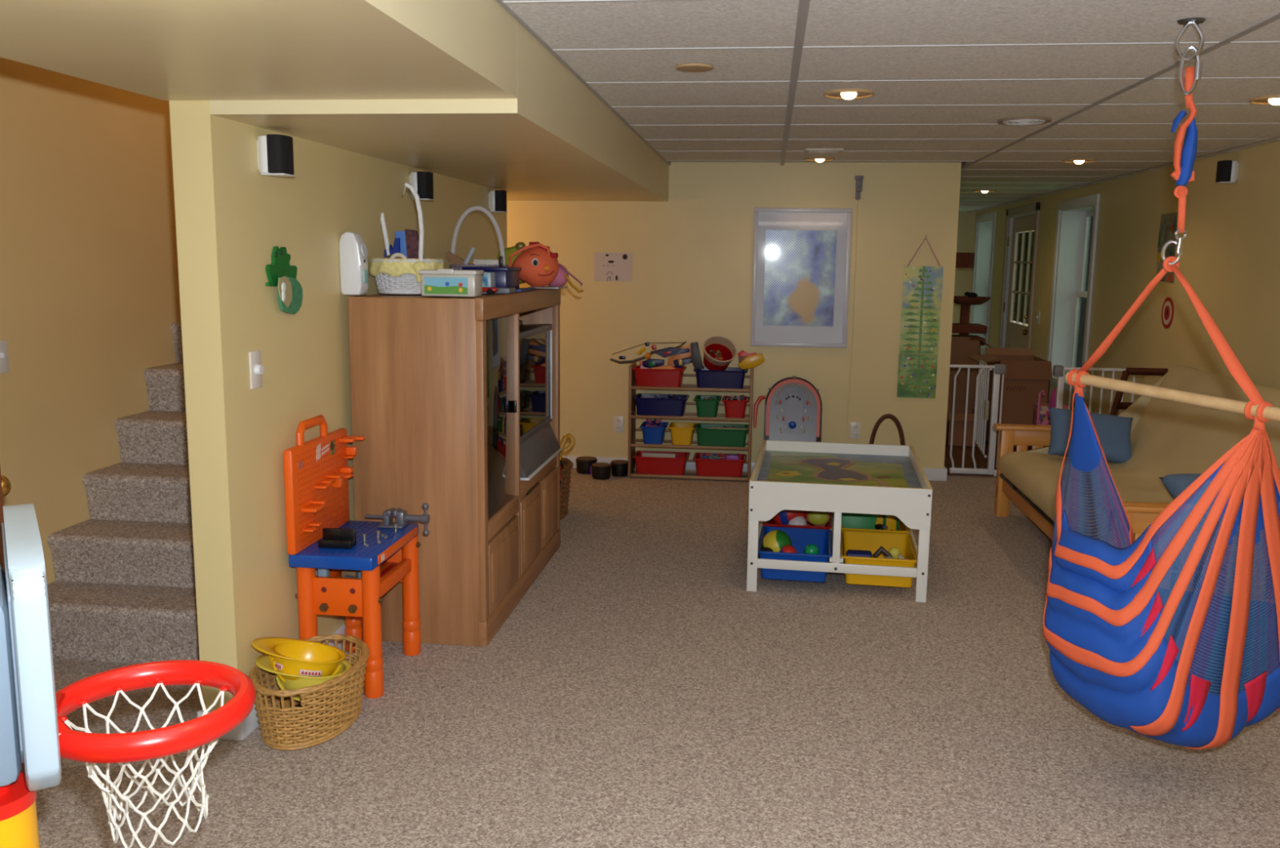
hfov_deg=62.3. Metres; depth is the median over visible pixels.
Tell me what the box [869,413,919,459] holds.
basket
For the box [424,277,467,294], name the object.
print
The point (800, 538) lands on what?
bin
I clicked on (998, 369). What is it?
safety gate
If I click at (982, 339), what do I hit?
shelf
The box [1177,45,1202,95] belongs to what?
carabiner
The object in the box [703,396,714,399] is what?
pile
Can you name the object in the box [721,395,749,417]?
bin
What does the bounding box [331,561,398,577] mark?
shelf
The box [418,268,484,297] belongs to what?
box
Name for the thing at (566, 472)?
basket
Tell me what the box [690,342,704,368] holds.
machine
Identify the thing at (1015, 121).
ceiling vent
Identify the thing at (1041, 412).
bag
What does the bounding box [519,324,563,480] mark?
television
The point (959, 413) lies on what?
cardboard box
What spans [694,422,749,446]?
bin
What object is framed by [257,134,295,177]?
wall speaker
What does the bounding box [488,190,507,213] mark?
wall speaker
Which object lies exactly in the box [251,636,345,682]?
hard hat
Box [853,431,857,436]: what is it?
socket
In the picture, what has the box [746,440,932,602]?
table
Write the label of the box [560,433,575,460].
bat
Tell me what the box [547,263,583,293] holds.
stuffed toy
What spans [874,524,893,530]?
pile
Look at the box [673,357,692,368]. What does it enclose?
toy blaster
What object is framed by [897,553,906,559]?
toy
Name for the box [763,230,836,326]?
print
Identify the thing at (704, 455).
pile
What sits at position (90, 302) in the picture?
wall
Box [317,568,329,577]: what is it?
clear tube
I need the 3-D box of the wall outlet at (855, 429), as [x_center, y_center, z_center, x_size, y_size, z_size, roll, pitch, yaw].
[1.472,0.045,7.240,0.070,0.115,0.010,2,9,7]
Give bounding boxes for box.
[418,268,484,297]
[481,271,495,293]
[642,452,675,457]
[726,454,738,459]
[737,353,764,369]
[945,408,982,446]
[947,336,992,409]
[967,347,1052,448]
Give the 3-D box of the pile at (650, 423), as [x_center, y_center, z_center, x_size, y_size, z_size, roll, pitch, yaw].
[0.096,0.023,7.239,0.135,0.124,0.155,2,9,7]
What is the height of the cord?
1.504 m
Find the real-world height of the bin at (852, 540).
0.129 m
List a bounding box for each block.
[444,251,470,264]
[738,355,746,363]
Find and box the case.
[494,287,515,293]
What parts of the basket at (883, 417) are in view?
handle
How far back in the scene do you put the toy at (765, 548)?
4.82 m
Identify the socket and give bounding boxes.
[853,424,857,429]
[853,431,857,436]
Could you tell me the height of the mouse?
0.065 m
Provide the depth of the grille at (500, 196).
5.90 m
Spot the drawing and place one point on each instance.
(608, 266)
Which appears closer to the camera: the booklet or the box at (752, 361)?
the booklet
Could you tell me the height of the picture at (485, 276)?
0.070 m
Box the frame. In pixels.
[993,423,1279,603]
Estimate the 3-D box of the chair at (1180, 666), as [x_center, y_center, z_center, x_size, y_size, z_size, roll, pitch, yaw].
[1.516,0.222,2.913,0.712,1.348,0.569,5,10,24]
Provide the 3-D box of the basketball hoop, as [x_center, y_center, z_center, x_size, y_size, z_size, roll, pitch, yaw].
[-0.976,0.683,1.694,0.484,1.045,0.725,4,9,20]
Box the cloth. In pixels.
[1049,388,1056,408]
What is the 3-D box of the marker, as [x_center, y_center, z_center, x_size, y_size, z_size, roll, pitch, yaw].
[-0.641,-0.749,4.885,0.015,0.050,0.020,2,9,7]
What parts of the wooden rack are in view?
cross rail, cross rail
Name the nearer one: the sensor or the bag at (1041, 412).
the sensor
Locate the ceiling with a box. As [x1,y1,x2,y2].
[495,0,1279,212]
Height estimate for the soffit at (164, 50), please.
0.233 m
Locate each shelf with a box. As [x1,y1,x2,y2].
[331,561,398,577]
[627,362,753,482]
[951,323,986,333]
[951,334,985,346]
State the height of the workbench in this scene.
0.924 m
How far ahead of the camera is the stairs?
4.04 m
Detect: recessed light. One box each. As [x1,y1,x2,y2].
[675,62,714,72]
[804,156,835,162]
[823,88,874,99]
[973,189,995,193]
[1062,158,1096,164]
[1248,94,1279,105]
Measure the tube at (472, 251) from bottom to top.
0.086 m
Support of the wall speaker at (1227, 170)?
attached to the wall at (1230, 259)
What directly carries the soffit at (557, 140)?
attached to the wall at (230, 216)
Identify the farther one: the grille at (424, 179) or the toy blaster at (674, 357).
the toy blaster at (674, 357)
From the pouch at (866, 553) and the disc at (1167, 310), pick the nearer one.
the pouch at (866, 553)
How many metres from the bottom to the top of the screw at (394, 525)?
0.032 m
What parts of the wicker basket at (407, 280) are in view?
handle, handle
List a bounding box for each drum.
[575,456,597,474]
[591,462,611,479]
[610,459,627,476]
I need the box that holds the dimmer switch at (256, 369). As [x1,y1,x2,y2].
[248,350,263,389]
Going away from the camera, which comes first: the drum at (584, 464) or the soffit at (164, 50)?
the soffit at (164, 50)
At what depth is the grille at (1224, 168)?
5.83 m
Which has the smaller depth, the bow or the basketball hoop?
the basketball hoop
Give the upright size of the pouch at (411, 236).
0.149 m
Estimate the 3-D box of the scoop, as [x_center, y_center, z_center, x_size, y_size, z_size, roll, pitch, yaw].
[0.719,-0.463,7.107,0.127,0.063,0.040,2,9,7]
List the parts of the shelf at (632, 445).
panel, rail, rail, rail, rail, bin rail, bin rail, bin rail, bin rail, panel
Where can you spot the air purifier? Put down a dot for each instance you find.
(353, 264)
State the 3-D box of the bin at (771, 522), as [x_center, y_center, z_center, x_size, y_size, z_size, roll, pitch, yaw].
[0.818,0.532,5.485,0.343,0.129,0.478,2,9,10]
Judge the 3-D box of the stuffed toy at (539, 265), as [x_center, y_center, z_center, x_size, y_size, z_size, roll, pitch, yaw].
[-0.502,-0.758,5.053,0.228,0.218,0.239,2,9,7]
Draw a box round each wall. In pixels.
[0,57,181,584]
[168,100,506,711]
[506,161,961,468]
[951,211,976,335]
[968,140,1279,416]
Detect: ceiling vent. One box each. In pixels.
[804,148,843,153]
[996,116,1051,125]
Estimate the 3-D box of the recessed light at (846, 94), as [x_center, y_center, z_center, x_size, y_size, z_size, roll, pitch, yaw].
[0.786,-1.241,3.986,0.190,0.040,0.190,2,9,7]
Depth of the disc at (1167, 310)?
6.78 m
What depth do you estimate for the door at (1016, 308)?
11.02 m
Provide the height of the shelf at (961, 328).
0.080 m
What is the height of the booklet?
0.012 m
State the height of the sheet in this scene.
0.008 m
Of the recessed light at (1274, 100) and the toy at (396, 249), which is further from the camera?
the toy at (396, 249)
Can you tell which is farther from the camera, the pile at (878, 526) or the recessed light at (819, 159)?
the recessed light at (819, 159)
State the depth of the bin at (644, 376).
7.08 m
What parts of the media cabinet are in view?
panel, panel, glass door, door rail, door, door panel, door pull, crown rail, rail, door, door panel, panel, drawer rail, door, door panel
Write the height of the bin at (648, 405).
0.119 m
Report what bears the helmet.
in the wicker basket at (407, 280)
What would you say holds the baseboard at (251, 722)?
attached to the wall at (230, 216)
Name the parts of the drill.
handle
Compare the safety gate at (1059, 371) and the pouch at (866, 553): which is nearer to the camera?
the pouch at (866, 553)
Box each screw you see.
[362,533,366,543]
[376,530,380,540]
[393,524,397,533]
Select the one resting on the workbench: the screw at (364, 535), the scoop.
the screw at (364, 535)
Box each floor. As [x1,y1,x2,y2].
[35,467,1279,847]
[944,388,1031,475]
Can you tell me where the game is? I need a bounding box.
[753,376,822,442]
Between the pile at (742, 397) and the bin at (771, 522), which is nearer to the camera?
the bin at (771, 522)
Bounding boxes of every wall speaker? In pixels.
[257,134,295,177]
[408,171,434,200]
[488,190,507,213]
[1214,160,1238,183]
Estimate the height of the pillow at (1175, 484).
0.179 m
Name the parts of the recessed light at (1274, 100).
bulb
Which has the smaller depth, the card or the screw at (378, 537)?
the screw at (378, 537)
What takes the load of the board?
in the bin at (903, 529)
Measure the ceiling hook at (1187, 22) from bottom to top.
0.103 m
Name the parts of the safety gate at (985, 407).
rail, rail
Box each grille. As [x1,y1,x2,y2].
[266,134,293,174]
[417,171,433,199]
[494,190,506,211]
[1215,160,1232,182]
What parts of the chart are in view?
chart panel, chart panel, chart panel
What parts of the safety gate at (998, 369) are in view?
rail, rail, post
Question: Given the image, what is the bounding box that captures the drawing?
[594,252,631,281]
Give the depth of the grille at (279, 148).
3.23 m
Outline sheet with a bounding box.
[528,285,567,288]
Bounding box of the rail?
[650,364,675,368]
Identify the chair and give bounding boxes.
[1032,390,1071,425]
[1042,256,1279,749]
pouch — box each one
[404,229,424,258]
[845,549,872,557]
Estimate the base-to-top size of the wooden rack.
0.870 m
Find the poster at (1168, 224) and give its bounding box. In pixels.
[1156,212,1177,283]
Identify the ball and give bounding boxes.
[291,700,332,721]
[644,352,651,359]
[761,529,791,551]
[772,509,807,524]
[779,545,796,553]
[787,516,806,525]
[804,543,818,554]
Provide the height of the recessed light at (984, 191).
0.040 m
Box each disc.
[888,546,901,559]
[1161,297,1173,328]
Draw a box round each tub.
[484,271,519,288]
[703,336,737,370]
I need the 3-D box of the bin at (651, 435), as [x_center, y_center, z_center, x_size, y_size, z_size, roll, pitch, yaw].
[0.098,0.061,7.237,0.181,0.119,0.241,2,9,7]
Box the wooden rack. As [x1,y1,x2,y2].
[1109,367,1168,415]
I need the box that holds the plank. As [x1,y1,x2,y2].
[342,569,360,577]
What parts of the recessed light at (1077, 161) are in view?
bulb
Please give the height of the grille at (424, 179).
0.114 m
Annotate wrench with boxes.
[380,563,396,577]
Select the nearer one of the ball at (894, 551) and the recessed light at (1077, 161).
the ball at (894, 551)
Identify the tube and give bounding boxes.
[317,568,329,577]
[462,247,475,264]
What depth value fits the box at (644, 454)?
7.17 m
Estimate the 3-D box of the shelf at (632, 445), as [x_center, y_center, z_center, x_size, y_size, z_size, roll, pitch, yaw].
[0.348,-0.019,7.211,0.826,0.765,0.270,2,9,7]
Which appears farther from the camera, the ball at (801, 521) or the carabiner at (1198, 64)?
the ball at (801, 521)
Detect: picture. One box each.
[481,274,487,287]
[751,207,852,347]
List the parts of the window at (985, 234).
sill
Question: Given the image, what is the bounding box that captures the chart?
[897,235,943,398]
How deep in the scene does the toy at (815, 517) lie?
5.26 m
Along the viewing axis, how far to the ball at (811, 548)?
4.80 m
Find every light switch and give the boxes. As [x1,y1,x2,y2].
[0,340,8,373]
[1035,311,1040,324]
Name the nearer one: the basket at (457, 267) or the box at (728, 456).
the basket at (457, 267)
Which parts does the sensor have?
arm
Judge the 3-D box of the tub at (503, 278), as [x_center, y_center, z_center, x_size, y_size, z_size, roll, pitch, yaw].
[-0.634,-0.618,4.548,0.185,0.095,0.240,2,9,7]
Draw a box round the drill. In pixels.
[343,571,361,578]
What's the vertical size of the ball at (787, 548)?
0.080 m
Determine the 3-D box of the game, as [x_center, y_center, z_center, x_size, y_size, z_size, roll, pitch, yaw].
[0.997,0.017,7.175,0.459,0.680,0.191,2,9,7]
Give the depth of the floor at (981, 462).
8.12 m
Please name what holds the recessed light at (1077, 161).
in the ceiling
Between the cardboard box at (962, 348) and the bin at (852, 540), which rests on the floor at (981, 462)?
the cardboard box at (962, 348)
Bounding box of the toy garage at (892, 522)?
[875,514,899,530]
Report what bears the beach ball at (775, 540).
in the bin at (800, 538)
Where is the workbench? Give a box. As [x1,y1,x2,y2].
[283,414,421,698]
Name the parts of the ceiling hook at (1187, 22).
plate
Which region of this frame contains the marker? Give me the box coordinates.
[498,256,502,266]
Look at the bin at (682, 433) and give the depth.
7.12 m
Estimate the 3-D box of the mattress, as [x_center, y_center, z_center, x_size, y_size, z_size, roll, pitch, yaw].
[2.448,0.123,5.104,0.986,0.671,1.904,2,9,7]
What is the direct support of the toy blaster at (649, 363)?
in the bin at (644, 376)
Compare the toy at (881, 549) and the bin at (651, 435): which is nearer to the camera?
the toy at (881, 549)
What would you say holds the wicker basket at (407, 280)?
on the media cabinet
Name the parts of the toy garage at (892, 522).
post, post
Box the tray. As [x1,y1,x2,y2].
[318,528,356,549]
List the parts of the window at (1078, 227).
sill, sash, pane, sash, pane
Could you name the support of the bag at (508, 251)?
on the media cabinet
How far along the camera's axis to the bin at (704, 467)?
7.12 m
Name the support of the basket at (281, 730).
on the floor at (637, 694)
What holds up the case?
on the media cabinet
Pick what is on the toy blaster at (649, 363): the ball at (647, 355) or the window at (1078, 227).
the ball at (647, 355)
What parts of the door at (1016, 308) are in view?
pane, pane, pane, pane, pane, knob, pane, pane, pane, pane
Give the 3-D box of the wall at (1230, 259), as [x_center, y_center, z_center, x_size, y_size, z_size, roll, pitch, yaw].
[3.342,-0.374,5.293,0.280,2.127,16.500,2,9,7]
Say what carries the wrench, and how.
on the workbench
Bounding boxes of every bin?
[461,266,521,288]
[631,364,686,386]
[632,393,689,416]
[632,450,690,475]
[640,421,668,444]
[668,422,696,444]
[693,366,747,388]
[693,395,721,417]
[693,452,746,477]
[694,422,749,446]
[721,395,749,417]
[758,526,832,582]
[762,511,831,529]
[840,512,910,549]
[840,530,917,587]
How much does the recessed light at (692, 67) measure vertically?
0.010 m
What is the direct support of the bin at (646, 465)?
in the shelf at (632, 445)
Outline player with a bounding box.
[519,320,522,328]
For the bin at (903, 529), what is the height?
0.129 m
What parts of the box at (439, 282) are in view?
lid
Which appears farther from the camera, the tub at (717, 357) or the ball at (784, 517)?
the tub at (717, 357)
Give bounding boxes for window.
[968,212,996,355]
[1046,193,1100,398]
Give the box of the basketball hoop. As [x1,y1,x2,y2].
[0,503,256,847]
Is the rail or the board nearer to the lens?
the board
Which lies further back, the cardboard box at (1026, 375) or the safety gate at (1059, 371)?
the cardboard box at (1026, 375)
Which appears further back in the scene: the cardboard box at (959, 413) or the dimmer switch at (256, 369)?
the cardboard box at (959, 413)
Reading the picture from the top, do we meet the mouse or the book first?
the book
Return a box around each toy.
[384,238,400,257]
[508,241,558,287]
[758,546,773,558]
[807,511,829,525]
[872,546,892,557]
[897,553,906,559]
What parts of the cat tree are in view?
post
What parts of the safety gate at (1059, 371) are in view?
post, rail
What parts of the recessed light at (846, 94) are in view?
bulb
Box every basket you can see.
[248,634,369,751]
[368,181,444,294]
[448,205,508,270]
[560,457,573,519]
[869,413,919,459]
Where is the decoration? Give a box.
[265,246,302,314]
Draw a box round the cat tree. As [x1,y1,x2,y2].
[951,252,991,413]
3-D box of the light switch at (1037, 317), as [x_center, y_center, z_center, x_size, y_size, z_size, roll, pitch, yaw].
[3.767,-1.008,10.035,0.018,0.115,0.120,2,9,7]
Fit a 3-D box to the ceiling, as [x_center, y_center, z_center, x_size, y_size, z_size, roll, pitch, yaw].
[1.753,-1.480,5.367,3.518,0.062,16.600,2,9,7]
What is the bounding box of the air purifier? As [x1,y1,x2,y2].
[338,231,368,295]
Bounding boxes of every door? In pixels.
[997,202,1040,348]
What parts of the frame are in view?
leg, armrest, arm rail, rail, leg, arm rail, armrest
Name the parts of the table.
leg, rail, post, rail, rail, leg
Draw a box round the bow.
[609,341,686,364]
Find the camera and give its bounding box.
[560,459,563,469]
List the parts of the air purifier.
vent knob, label panel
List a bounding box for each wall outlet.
[613,416,623,432]
[849,422,861,439]
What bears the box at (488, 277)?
on the media cabinet
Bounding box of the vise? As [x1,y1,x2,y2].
[365,502,430,535]
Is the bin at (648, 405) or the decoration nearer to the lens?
the decoration
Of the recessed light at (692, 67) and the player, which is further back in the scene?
the player
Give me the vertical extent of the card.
0.035 m
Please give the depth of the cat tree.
10.47 m
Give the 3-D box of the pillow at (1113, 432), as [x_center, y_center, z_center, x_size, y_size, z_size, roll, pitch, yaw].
[2.486,0.066,5.842,0.488,0.298,0.205,2,9,7]
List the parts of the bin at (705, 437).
wooden strip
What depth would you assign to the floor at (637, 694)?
3.33 m
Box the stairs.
[47,321,199,663]
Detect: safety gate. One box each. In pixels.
[949,364,1006,475]
[974,360,992,457]
[1053,364,1135,414]
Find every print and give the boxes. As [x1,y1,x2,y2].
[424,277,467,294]
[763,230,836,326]
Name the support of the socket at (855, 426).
attached to the wall outlet at (855, 429)
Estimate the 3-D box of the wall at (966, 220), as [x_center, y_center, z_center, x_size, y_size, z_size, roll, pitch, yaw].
[3.565,-1.654,13.527,1.830,2.127,0.100,2,9,7]
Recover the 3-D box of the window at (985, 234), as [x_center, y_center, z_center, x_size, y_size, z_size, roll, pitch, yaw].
[4.202,-1.679,12.681,0.290,1.640,1.140,2,9,7]
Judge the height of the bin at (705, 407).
0.119 m
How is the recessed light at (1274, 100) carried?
in the ceiling
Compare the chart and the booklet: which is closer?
the booklet
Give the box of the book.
[395,231,407,258]
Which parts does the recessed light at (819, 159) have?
bulb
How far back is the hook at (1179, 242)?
2.85 m
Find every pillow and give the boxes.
[1047,406,1133,462]
[1159,473,1215,503]
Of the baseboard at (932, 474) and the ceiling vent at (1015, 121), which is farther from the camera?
the baseboard at (932, 474)
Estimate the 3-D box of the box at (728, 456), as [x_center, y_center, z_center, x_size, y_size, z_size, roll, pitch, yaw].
[0.622,0.233,7.127,0.080,0.050,0.035,2,9,7]
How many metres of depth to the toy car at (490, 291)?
4.16 m
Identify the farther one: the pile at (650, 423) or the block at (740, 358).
the pile at (650, 423)
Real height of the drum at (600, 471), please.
0.095 m
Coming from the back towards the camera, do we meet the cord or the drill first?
the cord
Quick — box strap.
[1170,66,1197,232]
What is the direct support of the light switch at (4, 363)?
attached to the wall at (90, 302)
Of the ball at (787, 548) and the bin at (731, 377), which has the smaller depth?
the ball at (787, 548)
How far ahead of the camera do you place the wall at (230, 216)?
3.30 m
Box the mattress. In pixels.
[998,364,1279,567]
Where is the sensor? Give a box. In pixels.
[854,175,863,199]
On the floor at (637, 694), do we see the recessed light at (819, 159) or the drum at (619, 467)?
the drum at (619, 467)
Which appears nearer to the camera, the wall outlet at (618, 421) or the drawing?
the drawing
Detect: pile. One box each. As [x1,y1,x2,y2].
[640,393,680,399]
[645,418,663,426]
[701,453,741,460]
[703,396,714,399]
[726,395,744,400]
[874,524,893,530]
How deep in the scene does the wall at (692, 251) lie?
7.21 m
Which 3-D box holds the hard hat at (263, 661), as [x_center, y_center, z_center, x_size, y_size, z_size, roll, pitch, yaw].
[-1.060,0.801,3.347,0.277,0.145,0.234,2,9,7]
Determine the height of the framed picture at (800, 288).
0.925 m
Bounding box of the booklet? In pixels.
[515,287,536,292]
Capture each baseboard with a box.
[197,710,242,740]
[241,623,345,740]
[562,455,946,480]
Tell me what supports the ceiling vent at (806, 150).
in the ceiling
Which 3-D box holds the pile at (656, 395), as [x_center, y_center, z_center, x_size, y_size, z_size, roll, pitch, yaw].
[0.142,-0.157,7.204,0.279,0.086,0.139,2,9,7]
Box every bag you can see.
[484,242,525,284]
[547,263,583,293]
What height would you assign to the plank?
0.041 m
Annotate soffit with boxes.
[0,0,517,100]
[209,21,668,201]
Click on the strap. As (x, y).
(1184, 160)
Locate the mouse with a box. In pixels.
[964,292,977,297]
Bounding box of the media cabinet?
[347,288,560,646]
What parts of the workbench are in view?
leg, carry handle, rail, panel, leg, leg, panel, rail, leg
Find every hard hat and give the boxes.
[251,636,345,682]
[254,653,351,702]
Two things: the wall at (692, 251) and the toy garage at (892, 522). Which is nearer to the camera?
the toy garage at (892, 522)
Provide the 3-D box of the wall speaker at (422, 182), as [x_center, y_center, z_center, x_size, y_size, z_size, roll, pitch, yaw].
[-0.956,-1.043,4.644,0.094,0.120,0.098,2,9,7]
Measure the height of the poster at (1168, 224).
0.440 m
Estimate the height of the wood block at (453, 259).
0.070 m
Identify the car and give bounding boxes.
[482,287,497,294]
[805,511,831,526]
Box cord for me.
[847,200,857,424]
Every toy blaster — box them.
[639,359,664,368]
[650,344,689,357]
[667,344,691,365]
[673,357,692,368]
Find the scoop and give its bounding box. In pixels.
[737,350,756,356]
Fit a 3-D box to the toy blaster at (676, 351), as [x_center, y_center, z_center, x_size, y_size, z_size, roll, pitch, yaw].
[0.201,-0.490,7.123,0.268,0.084,0.047,2,9,7]
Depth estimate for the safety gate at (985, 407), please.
7.67 m
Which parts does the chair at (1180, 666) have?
panel, padded seat, panel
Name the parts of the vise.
guide rod, turn handle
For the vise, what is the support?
attached to the workbench
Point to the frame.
(1140, 514)
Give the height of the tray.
0.057 m
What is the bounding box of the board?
[841,512,877,528]
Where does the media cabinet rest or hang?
on the floor at (637, 694)
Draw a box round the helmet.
[385,253,406,278]
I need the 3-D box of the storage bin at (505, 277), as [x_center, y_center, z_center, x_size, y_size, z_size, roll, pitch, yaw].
[-0.634,-0.622,4.547,0.197,0.104,0.254,2,9,7]
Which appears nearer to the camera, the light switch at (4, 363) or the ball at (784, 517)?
the light switch at (4, 363)
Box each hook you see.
[1160,229,1186,265]
[1174,17,1205,61]
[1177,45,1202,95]
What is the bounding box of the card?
[473,259,498,265]
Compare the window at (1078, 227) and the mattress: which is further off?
the window at (1078, 227)

